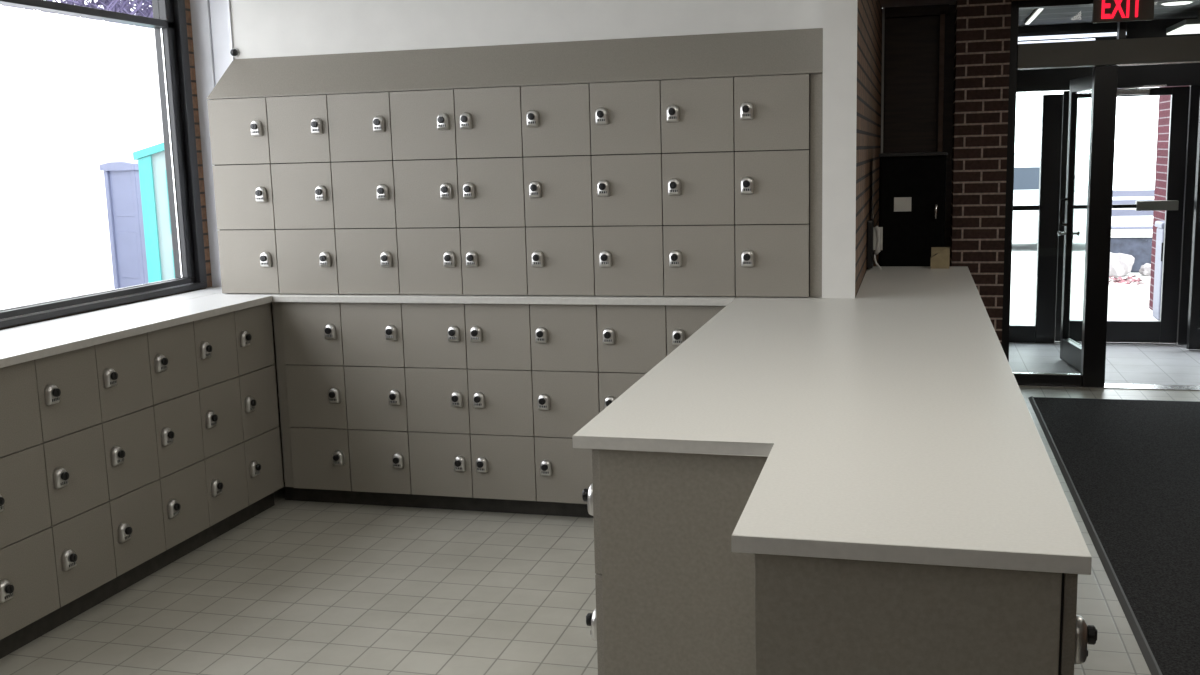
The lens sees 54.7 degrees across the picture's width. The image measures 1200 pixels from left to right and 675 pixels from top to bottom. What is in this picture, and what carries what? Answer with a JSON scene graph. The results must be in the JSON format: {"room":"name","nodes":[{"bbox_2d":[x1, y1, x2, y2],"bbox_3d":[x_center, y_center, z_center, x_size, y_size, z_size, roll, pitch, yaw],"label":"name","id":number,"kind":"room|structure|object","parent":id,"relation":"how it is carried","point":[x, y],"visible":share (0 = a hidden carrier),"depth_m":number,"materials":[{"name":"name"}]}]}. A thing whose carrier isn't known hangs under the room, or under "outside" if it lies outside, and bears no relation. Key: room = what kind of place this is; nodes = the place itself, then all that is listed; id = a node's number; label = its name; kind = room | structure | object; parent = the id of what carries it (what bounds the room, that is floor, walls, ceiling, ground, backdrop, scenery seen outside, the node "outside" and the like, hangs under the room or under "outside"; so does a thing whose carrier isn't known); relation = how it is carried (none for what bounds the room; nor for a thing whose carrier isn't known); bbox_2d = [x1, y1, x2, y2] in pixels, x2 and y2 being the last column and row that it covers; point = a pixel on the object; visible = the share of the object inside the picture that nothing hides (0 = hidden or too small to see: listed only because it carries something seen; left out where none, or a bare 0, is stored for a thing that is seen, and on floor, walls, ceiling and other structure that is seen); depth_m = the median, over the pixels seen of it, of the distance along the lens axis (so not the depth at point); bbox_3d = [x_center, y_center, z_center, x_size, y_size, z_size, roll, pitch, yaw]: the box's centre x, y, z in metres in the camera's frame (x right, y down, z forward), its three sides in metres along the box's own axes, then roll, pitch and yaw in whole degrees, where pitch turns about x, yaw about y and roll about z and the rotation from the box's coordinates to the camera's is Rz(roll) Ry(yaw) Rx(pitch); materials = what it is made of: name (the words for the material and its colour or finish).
{"room":"locker room","nodes":[
{"label":"locker room","id":0,"kind":"room"},
{"bbox_2d":[0,0,211,329],"bbox_3d":[-2.999,-0.054,2.149,0.090,2.850,7.950,1,9,15],"label":"wall","id":1,"kind":"structure","parent":0,"point":[187,2],"depth_m":5.70,"materials":[{"name":"brick"}]},
{"bbox_2d":[0,0,221,338],"bbox_3d":[-2.564,-0.650,3.348,0.286,1.649,4.848,1,9,15],"label":"window","id":2,"kind":"structure","parent":1,"relation":"in","point":[168,21],"depth_m":5.54,"materials":[{"name":"brown metal"}]},
{"bbox_2d":[230,0,822,488],"bbox_3d":[-0.366,-0.634,5.377,2.797,2.850,0.150,1,9,15],"label":"wall","id":3,"kind":"structure","parent":0,"point":[260,28],"depth_m":5.22,"materials":[{"name":"white paint"}]},
{"bbox_2d":[190,0,230,286],"bbox_3d":[-1.823,-0.666,5.821,0.250,2.850,0.150,1,9,15],"label":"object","id":4,"kind":"structure","parent":3,"relation":"attached to","point":[208,17],"depth_m":5.66,"materials":[{"name":"white paint"}]},
{"bbox_2d":[226,0,233,62],"bbox_3d":[-1.755,-1.147,5.586,0.017,1.829,0.010,1,9,15],"label":"trim","id":5,"kind":"structure","parent":3,"relation":"attached to","point":[227,1],"depth_m":5.53,"materials":[{"name":"white paint"}]},
{"bbox_2d":[230,48,239,56],"bbox_3d":[-1.746,-1.359,5.539,0.044,0.044,0.029,1,9,15],"label":"wall sensor","id":6,"kind":"object","parent":3,"relation":"attached to","point":[234,52],"visible":1,"depth_m":5.53,"materials":[{"name":"grey plastic"}]},
{"bbox_2d":[0,342,1199,674],"bbox_3d":[1.212,1.077,3.735,7.650,0.100,12.800,1,9,15],"label":"floor","id":7,"kind":"structure","parent":0,"point":[296,587],"depth_m":4.36,"materials":[{"name":"tile"}]},
{"bbox_2d":[0,360,59,639],"bbox_3d":[-2.088,0.537,3.931,0.338,0.900,0.304,1,9,15],"label":"locker","id":8,"kind":"object","parent":7,"relation":"on","point":[29,593],"visible":0.98,"depth_m":3.93,"materials":[{"name":"grey"}]},
{"bbox_2d":[34,345,115,606],"bbox_3d":[-2.009,0.489,4.222,0.338,0.900,0.304,1,9,15],"label":"locker","id":9,"kind":"object","parent":7,"relation":"on","point":[67,382],"visible":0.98,"depth_m":4.18,"materials":[{"name":"grey"}]},
{"bbox_2d":[94,333,165,576],"bbox_3d":[-1.930,0.441,4.513,0.338,0.900,0.304,1,9,15],"label":"locker","id":10,"kind":"object","parent":7,"relation":"on","point":[122,365],"visible":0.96,"depth_m":4.47,"materials":[{"name":"grey"}]},
{"bbox_2d":[0,492,274,658],"bbox_3d":[-1.958,0.929,4.599,0.236,0.089,2.130,1,9,15],"label":"toe kick","id":11,"kind":"object","parent":7,"relation":"on","point":[18,639],"visible":0.22,"depth_m":4.53,"materials":[{"name":"black"}]},
{"bbox_2d":[147,321,209,549],"bbox_3d":[-1.851,0.393,4.803,0.338,0.900,0.304,1,9,15],"label":"locker","id":12,"kind":"object","parent":7,"relation":"on","point":[172,355],"visible":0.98,"depth_m":4.76,"materials":[{"name":"grey metal"}]},
{"bbox_2d":[0,292,277,367],"bbox_3d":[-1.920,-0.037,4.549,0.340,0.029,2.418,1,9,15],"label":"countertop","id":13,"kind":"structure","parent":12,"relation":"on","point":[22,348],"depth_m":4.51,"materials":[{"name":"laminate"}]},
{"bbox_2d":[207,97,279,293],"bbox_3d":[-1.627,-0.666,5.483,0.304,0.901,0.284,1,9,15],"label":"locker","id":14,"kind":"object","parent":13,"relation":"on","point":[239,133],"visible":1,"depth_m":5.38,"materials":[{"name":"grey metal"}]},
{"bbox_2d":[206,28,822,99],"bbox_3d":[-0.435,-1.194,5.091,2.795,0.197,0.250,1,9,15],"label":"sloped top","id":15,"kind":"object","parent":14,"relation":"on","point":[796,51],"visible":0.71,"depth_m":5.05,"materials":[{"name":"laminate"}]},
{"bbox_2d":[193,311,248,526],"bbox_3d":[-1.772,0.344,5.094,0.338,0.900,0.304,1,9,15],"label":"locker","id":16,"kind":"object","parent":7,"relation":"on","point":[215,336],"visible":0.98,"depth_m":5.05,"materials":[{"name":"grey metal"}]},
{"bbox_2d":[234,303,282,504],"bbox_3d":[-1.693,0.296,5.385,0.338,0.900,0.304,1,9,15],"label":"locker","id":17,"kind":"object","parent":7,"relation":"on","point":[253,325],"visible":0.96,"depth_m":5.34,"materials":[{"name":"grey"}]},
{"bbox_2d":[281,302,351,490],"bbox_3d":[-1.300,0.261,5.539,0.304,0.900,0.296,1,9,15],"label":"locker","id":18,"kind":"object","parent":7,"relation":"on","point":[312,331],"visible":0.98,"depth_m":5.43,"materials":[{"name":"grey"}]},
{"bbox_2d":[272,302,293,486],"bbox_3d":[-1.496,0.272,5.507,0.052,0.900,0.018,1,9,15],"label":"filler panel","id":19,"kind":"object","parent":18,"relation":"attached to","point":[277,314],"visible":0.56,"depth_m":5.50,"materials":[{"name":"laminate"}]},
{"bbox_2d":[340,303,411,493],"bbox_3d":[-1.006,0.266,5.460,0.304,0.900,0.296,1,9,15],"label":"locker","id":20,"kind":"object","parent":7,"relation":"on","point":[372,333],"visible":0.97,"depth_m":5.35,"materials":[{"name":"grey"}]},
{"bbox_2d":[402,303,472,497],"bbox_3d":[-0.712,0.271,5.381,0.304,0.900,0.296,1,9,15],"label":"locker","id":21,"kind":"object","parent":7,"relation":"on","point":[434,334],"visible":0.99,"depth_m":5.27,"materials":[{"name":"grey"}]},
{"bbox_2d":[284,482,592,517],"bbox_3d":[-0.438,0.754,5.451,2.238,0.089,0.164,1,9,15],"label":"toe kick","id":22,"kind":"object","parent":7,"relation":"on","point":[291,493],"visible":0.36,"depth_m":5.46,"materials":[{"name":"black"}]},
{"bbox_2d":[465,304,536,500],"bbox_3d":[-0.417,0.276,5.301,0.304,0.900,0.296,1,9,15],"label":"locker","id":23,"kind":"object","parent":7,"relation":"on","point":[498,336],"visible":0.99,"depth_m":5.20,"materials":[{"name":"grey"}]},
{"bbox_2d":[272,294,736,305],"bbox_3d":[-0.443,-0.185,5.237,2.147,0.029,0.294,1,9,15],"label":"countertop","id":24,"kind":"structure","parent":23,"relation":"on","point":[338,298],"depth_m":5.08,"materials":[{"name":"laminate"}]},
{"bbox_2d":[266,95,338,293],"bbox_3d":[-1.333,-0.661,5.403,0.304,0.901,0.284,1,9,15],"label":"locker","id":25,"kind":"object","parent":24,"relation":"on","point":[298,126],"visible":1,"depth_m":5.30,"materials":[{"name":"grey metal"}]},
{"bbox_2d":[327,92,399,293],"bbox_3d":[-1.038,-0.657,5.324,0.304,0.901,0.284,1,9,15],"label":"locker","id":26,"kind":"object","parent":24,"relation":"on","point":[360,132],"visible":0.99,"depth_m":5.22,"materials":[{"name":"grey metal"}]},
{"bbox_2d":[389,89,462,294],"bbox_3d":[-0.744,-0.652,5.245,0.304,0.901,0.284,1,9,15],"label":"locker","id":27,"kind":"object","parent":24,"relation":"on","point":[423,124],"visible":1,"depth_m":5.14,"materials":[{"name":"grey"}]},
{"bbox_2d":[454,86,527,294],"bbox_3d":[-0.449,-0.647,5.165,0.304,0.901,0.284,1,9,15],"label":"locker","id":28,"kind":"object","parent":24,"relation":"on","point":[489,139],"visible":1,"depth_m":5.07,"materials":[{"name":"grey"}]},
{"bbox_2d":[521,83,594,295],"bbox_3d":[-0.155,-0.643,5.086,0.304,0.901,0.284,1,9,15],"label":"locker","id":29,"kind":"object","parent":24,"relation":"on","point":[556,123],"visible":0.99,"depth_m":4.99,"materials":[{"name":"grey"}]},
{"bbox_2d":[590,80,663,295],"bbox_3d":[0.140,-0.638,5.007,0.304,0.901,0.284,1,9,15],"label":"locker","id":30,"kind":"object","parent":24,"relation":"on","point":[625,117],"visible":1,"depth_m":4.91,"materials":[{"name":"grey"}]},
{"bbox_2d":[661,77,735,295],"bbox_3d":[0.434,-0.633,4.927,0.304,0.901,0.284,1,9,15],"label":"locker","id":31,"kind":"object","parent":24,"relation":"on","point":[697,115],"visible":1,"depth_m":4.83,"materials":[{"name":"grey metal"}]},
{"bbox_2d":[530,304,599,503],"bbox_3d":[-0.123,0.280,5.222,0.304,0.900,0.296,1,9,15],"label":"locker","id":32,"kind":"object","parent":7,"relation":"on","point":[564,337],"visible":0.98,"depth_m":5.11,"materials":[{"name":"grey"}]},
{"bbox_2d":[582,449,604,674],"bbox_3d":[0.196,0.663,2.748,0.418,0.900,0.304,1,9,15],"label":"locker","id":33,"kind":"object","parent":7,"relation":"on","point":[591,495],"visible":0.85,"depth_m":2.63,"materials":[{"name":"grey"}]},
{"bbox_2d":[597,305,666,411],"bbox_3d":[0.172,0.285,5.143,0.304,0.900,0.296,1,9,15],"label":"locker","id":34,"kind":"object","parent":7,"relation":"on","point":[632,339],"visible":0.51,"depth_m":5.00,"materials":[{"name":"grey"}]},
{"bbox_2d":[599,449,767,674],"bbox_3d":[0.215,0.734,2.584,0.420,0.990,0.019,1,9,15],"label":"end panel","id":35,"kind":"object","parent":7,"relation":"on","point":[678,600],"visible":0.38,"depth_m":2.55,"materials":[{"name":"laminate"}]},
{"bbox_2d":[666,305,725,355],"bbox_3d":[0.466,0.290,5.063,0.304,0.900,0.296,1,9,15],"label":"locker","id":36,"kind":"object","parent":7,"relation":"on","point":[683,321],"visible":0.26,"depth_m":4.92,"materials":[{"name":"grey"}]},
{"bbox_2d":[755,553,1061,674],"bbox_3d":[0.490,0.834,1.903,0.466,0.990,0.019,1,9,15],"label":"end panel","id":37,"kind":"object","parent":7,"relation":"on","point":[814,615],"visible":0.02,"depth_m":1.83,"materials":[{"name":"laminate"}]},
{"bbox_2d":[878,152,946,265],"bbox_3d":[1.667,-0.187,6.234,0.336,1.592,0.488,1,9,15],"label":"cabinet","id":38,"kind":"object","parent":7,"relation":"on","point":[909,237],"visible":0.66,"depth_m":5.95,"materials":[{"name":"black metal"}]},
{"bbox_2d":[894,197,910,211],"bbox_3d":[1.553,-0.683,5.957,0.086,0.072,0.002,1,9,15],"label":"paper note","id":39,"kind":"object","parent":38,"relation":"attached to","point":[900,203],"visible":1,"depth_m":5.96,"materials":[{"name":"white paper"}]},
{"bbox_2d":[1058,573,1096,674],"bbox_3d":[0.587,0.765,2.037,0.478,0.900,0.304,1,9,15],"label":"locker","id":40,"kind":"object","parent":7,"relation":"on","point":[1075,635],"visible":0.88,"depth_m":1.79,"materials":[{"name":"grey laminate"}]},
{"bbox_2d":[572,266,1091,574],"bbox_3d":[0.819,-0.010,3.917,0.979,0.029,4.335,1,9,15],"label":"countertop","id":41,"kind":"structure","parent":40,"relation":"on","point":[893,421],"depth_m":2.58,"materials":[{"name":"laminate"}]},
{"bbox_2d":[734,74,809,296],"bbox_3d":[0.729,-0.628,4.848,0.304,0.901,0.284,1,9,15],"label":"locker","id":42,"kind":"object","parent":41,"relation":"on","point":[772,113],"visible":1,"depth_m":4.75,"materials":[{"name":"grey"}]},
{"bbox_2d":[810,73,822,296],"bbox_3d":[0.882,-0.614,4.732,0.049,0.902,0.018,1,9,15],"label":"filler panel","id":43,"kind":"object","parent":41,"relation":"on","point":[816,80],"visible":1,"depth_m":4.72,"materials":[{"name":"laminate"}]},
{"bbox_2d":[930,247,949,268],"bbox_3d":[1.701,-0.399,5.809,0.090,0.100,0.080,1,9,15],"label":"cardboard box","id":44,"kind":"object","parent":41,"relation":"on","point":[941,260],"visible":1,"depth_m":5.77,"materials":[{"name":"brown cardboard"}]},
{"bbox_2d":[1018,383,1199,390],"bbox_3d":[4.312,0.339,7.539,3.265,0.006,0.150,1,9,15],"label":"trim","id":45,"kind":"structure","parent":7,"relation":"on","point":[1107,385],"depth_m":7.73,"materials":[{"name":"silver metal"}]},
{"bbox_2d":[1028,396,1199,674],"bbox_3d":[2.999,1.115,2.836,2.900,0.010,9.000,1,9,15],"label":"floor mat","id":46,"kind":"object","parent":7,"relation":"on","point":[1130,469],"visible":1,"depth_m":5.26,"materials":[{"name":"black carpet"}]},
{"bbox_2d":[1055,342,1186,345],"bbox_3d":[4.646,0.058,9.249,1.920,0.010,0.070,1,9,15],"label":"trim","id":47,"kind":"structure","parent":7,"relation":"on","point":[1107,343],"depth_m":9.31,"materials":[{"name":"silver metal"}]},
{"bbox_2d":[822,0,881,297],"bbox_3d":[1.400,-0.825,6.287,0.133,2.850,3.360,1,9,15],"label":"wall","id":48,"kind":"structure","parent":0,"point":[852,29],"depth_m":4.71,"materials":[{"name":"white paint"}]},
{"bbox_2d":[867,220,882,269],"bbox_3d":[1.378,-0.466,5.820,0.076,0.243,0.115,1,9,15],"label":"wall phone","id":49,"kind":"object","parent":48,"relation":"attached to","point":[874,234],"visible":1,"depth_m":5.78,"materials":[{"name":"white plastic"}]},
{"bbox_2d":[881,8,884,152],"bbox_3d":[1.906,-0.926,7.867,0.015,2.530,0.015,1,9,15],"label":"trim","id":50,"kind":"structure","parent":48,"relation":"attached to","point":[883,9],"depth_m":7.74,"materials":[{"name":"grey plastic"}]},
{"bbox_2d":[881,5,954,265],"bbox_3d":[2.149,-0.938,7.901,0.470,2.530,0.140,1,9,15],"label":"wall","id":51,"kind":"structure","parent":0,"point":[949,47],"depth_m":7.69,"materials":[{"name":"brown wood"}]},
{"bbox_2d":[884,4,948,152],"bbox_3d":[2.111,-0.923,7.809,0.405,2.530,0.050,1,9,15],"label":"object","id":52,"kind":"structure","parent":51,"relation":"in","point":[911,45],"depth_m":7.67,"materials":[{"name":"brown wood"}]},
{"bbox_2d":[880,0,1025,7],"bbox_3d":[3.795,-2.337,7.007,4.070,0.415,0.550,1,9,15],"label":"trim","id":53,"kind":"structure","parent":51,"relation":"attached to","point":[885,3],"depth_m":7.48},
{"bbox_2d":[950,0,1010,345],"bbox_3d":[2.482,-0.906,7.638,0.320,2.530,0.480,1,9,15],"label":"wall pier","id":54,"kind":"object","parent":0,"point":[982,27],"visible":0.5,"depth_m":7.36,"materials":[{"name":"brick"}]},
{"bbox_2d":[1018,0,1199,26],"bbox_3d":[4.478,-2.345,8.061,3.300,0.065,1.785,1,9,15],"label":"ceiling","id":55,"kind":"structure","parent":0,"point":[1081,14],"depth_m":8.44,"materials":[{"name":"grey"}]},
{"bbox_2d":[1024,8,1043,24],"bbox_3d":[3.083,-2.290,8.231,0.044,0.022,1.240,1,9,15],"label":"recessed light","id":56,"kind":"object","parent":55,"relation":"in","point":[1035,13],"visible":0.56,"depth_m":8.26,"materials":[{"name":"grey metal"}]},
{"bbox_2d":[1018,29,1128,43],"bbox_3d":[3.651,-2.331,9.031,0.840,0.092,0.119,1,9,15],"label":"tube light","id":57,"kind":"object","parent":55,"relation":"attached to","point":[1111,34],"visible":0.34,"depth_m":8.99,"materials":[{"name":"white plastic"}]},
{"bbox_2d":[1092,0,1154,22],"bbox_3d":[3.228,-2.102,7.155,0.345,0.300,0.054,1,9,15],"label":"exit sign","id":58,"kind":"object","parent":55,"relation":"hanging from","point":[1104,11],"visible":1,"depth_m":7.15,"materials":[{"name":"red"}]},
{"bbox_2d":[1158,0,1195,5],"bbox_3d":[3.858,-2.239,7.766,0.230,0.018,0.230,1,9,15],"label":"recessed light","id":59,"kind":"object","parent":55,"relation":"in","point":[1171,3],"visible":0.94,"depth_m":7.73,"materials":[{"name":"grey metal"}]},
{"bbox_2d":[1166,11,1199,34],"bbox_3d":[4.349,-2.301,8.431,0.310,0.130,0.670,1,9,15],"label":"ceiling light panel","id":60,"kind":"object","parent":55,"relation":"attached to","point":[1187,26],"visible":1,"depth_m":8.40,"materials":[{"name":"white plastic"}]},
{"bbox_2d":[1167,24,1199,34],"bbox_3d":[4.351,-2.243,8.440,0.300,0.012,0.660,1,9,15],"label":"diffuser","id":61,"kind":"object","parent":60,"relation":"attached to","point":[1176,29],"depth_m":8.47,"materials":[{"name":"white plastic"}]},
{"bbox_3d":[4.523,-0.172,1.631,0.200,2.850,10.900,1,9,15],"label":"wall","id":62,"kind":"structure","parent":0,"visible":0},
{"bbox_2d":[1002,0,1199,386],"bbox_3d":[4.282,-0.911,7.351,3.265,2.535,0.150,1,9,15],"label":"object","id":63,"kind":"structure","parent":62,"relation":"in","point":[1105,56],"depth_m":7.55,"materials":[{"name":"brown metal"}]},
{"bbox_2d":[1057,75,1091,371],"bbox_3d":[3.417,-0.787,8.174,0.151,2.060,0.920,0,9,7],"label":"door","id":64,"kind":"structure","parent":63,"relation":"attached to","point":[1070,351],"depth_m":8.54,"materials":[{"name":"brown metal"}]},
{"bbox_3d":[6.186,-1.057,7.749,0.200,2.600,1.900,1,9,15],"label":"wall","id":65,"kind":"structure","parent":0,"visible":0},
{"bbox_2d":[1009,17,1199,343],"bbox_3d":[4.747,-1.194,9.062,3.265,2.535,0.140,1,9,15],"label":"door frame","id":66,"kind":"structure","parent":65,"relation":"in","point":[1179,74],"depth_m":9.20,"materials":[{"name":"brown metal"}]},
{"bbox_2d":[1055,84,1189,342],"bbox_3d":[4.130,-0.958,9.194,0.912,2.036,0.193,1,9,15],"label":"door","id":67,"kind":"structure","parent":66,"relation":"attached to","point":[1164,330],"depth_m":9.20,"materials":[{"name":"brown metal"}]},
{"bbox_2d":[1186,103,1199,349],"bbox_3d":[4.990,-0.908,8.829,0.900,2.010,0.093,-1,9,2],"label":"door","id":68,"kind":"structure","parent":66,"relation":"attached to","point":[1193,332],"depth_m":8.91,"materials":[{"name":"brown metal"}]},
{"label":"outside","id":69,"kind":"structure","parent":0,"visible":0},
{"bbox_2d":[1012,196,1153,251],"bbox_3d":[0.836,-0.547,15.218,60.000,0.140,60.000,1,9,15],"label":"ground","id":70,"kind":"structure","parent":69,"point":[1079,245],"depth_m":23.17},
{"bbox_2d":[2,0,153,28],"bbox_3d":[-9.818,-7.113,24.714,10.111,10.443,9.854,4,10,30],"label":"bare tree","id":71,"kind":"object","parent":70,"relation":"on","point":[139,4],"visible":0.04,"depth_m":23.57,"materials":[{"name":"plant"}]},
{"bbox_2d":[5,0,152,27],"bbox_3d":[-11.680,-6.037,19.883,10.378,9.980,9.052,-4,9,-14],"label":"bare tree","id":72,"kind":"object","parent":70,"relation":"on","point":[98,3],"visible":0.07,"depth_m":21.85,"materials":[{"name":"purple plant"}]},
{"bbox_2d":[0,5,163,309],"bbox_3d":[-6.924,-2.524,16.477,0.300,3.780,25.000,1,9,15],"label":"sky","id":73,"kind":"structure","parent":70,"relation":"on","point":[78,95],"depth_m":15.32,"materials":[{"name":"white"}]},
{"bbox_2d":[99,161,148,288],"bbox_3d":[-5.903,-1.394,15.337,0.860,1.850,0.860,6,12,40],"label":"cabin","id":74,"kind":"object","parent":70,"relation":"on","point":[121,179],"visible":0.29,"depth_m":15.02,"materials":[{"name":"purple paint"}]},
{"bbox_2d":[133,142,174,282],"bbox_3d":[-4.384,-1.477,13.663,1.720,2.458,1.100,-2,9,-5],"label":"cabin","id":75,"kind":"object","parent":70,"relation":"on","point":[151,160],"visible":0.13,"depth_m":13.11,"materials":[{"name":"teal"}]},
{"bbox_2d":[1012,152,1119,239],"bbox_3d":[6.437,-2.397,20.210,4.600,1.660,1.800,1,9,15],"label":"van","id":76,"kind":"object","parent":70,"relation":"on","point":[1026,164],"visible":0.06,"depth_m":19.15,"materials":[{"name":"white paint"}]},
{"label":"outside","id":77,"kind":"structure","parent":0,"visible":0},
{"bbox_2d":[1010,252,1158,342],"bbox_3d":[7.500,-0.524,13.041,10.000,0.135,8.700,1,9,15],"label":"snowy ground","id":78,"kind":"structure","parent":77,"point":[1130,302],"depth_m":12.57,"materials":[{"name":"white snow"}]},
{"bbox_2d":[1109,252,1134,276],"bbox_3d":[6.347,-0.903,14.242,0.388,0.300,0.325,-3,9,-11],"label":"boulder","id":79,"kind":"object","parent":78,"relation":"on","point":[1121,264],"visible":0.68,"depth_m":14.11,"materials":[{"name":"white stone"}]},
{"bbox_2d":[1109,275,1145,284],"bbox_3d":[6.144,-0.675,13.680,0.519,0.056,0.707,1,9,15],"label":"dry leaves","id":80,"kind":"object","parent":78,"relation":"on","point":[1128,280],"visible":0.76,"depth_m":13.59,"materials":[{"name":"plant"}]},
{"bbox_2d":[1110,231,1151,272],"bbox_3d":[6.818,-1.086,14.708,1.160,0.490,0.460,1,9,15],"label":"planter","id":81,"kind":"object","parent":78,"relation":"on","point":[1137,244],"visible":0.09,"depth_m":14.53,"materials":[{"name":"concrete"}]},
{"bbox_2d":[1111,190,1153,228],"bbox_3d":[7.340,-1.498,15.658,1.200,0.980,0.510,1,9,15],"label":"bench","id":82,"kind":"object","parent":78,"relation":"on","point":[1116,193],"visible":0.12,"depth_m":15.83,"materials":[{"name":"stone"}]},
{"bbox_2d":[1139,263,1150,275],"bbox_3d":[6.707,-0.833,14.203,0.201,0.153,0.171,4,11,31],"label":"boulder","id":83,"kind":"object","parent":78,"relation":"on","point":[1145,270],"visible":0.59,"depth_m":14.17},
{"bbox_2d":[1152,221,1164,320],"bbox_3d":[5.256,-0.616,10.688,0.260,0.900,0.330,1,9,15],"label":"downspout","id":84,"kind":"object","parent":78,"relation":"on","point":[1160,224],"visible":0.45,"depth_m":10.67,"materials":[{"name":"white plastic"}]},
{"bbox_2d":[1149,86,1181,310],"bbox_3d":[5.549,-2.032,10.883,0.490,3.620,0.550,1,9,15],"label":"wall pier","id":85,"kind":"structure","parent":78,"relation":"on","point":[1164,100],"depth_m":11.05,"materials":[{"name":"red brick"}]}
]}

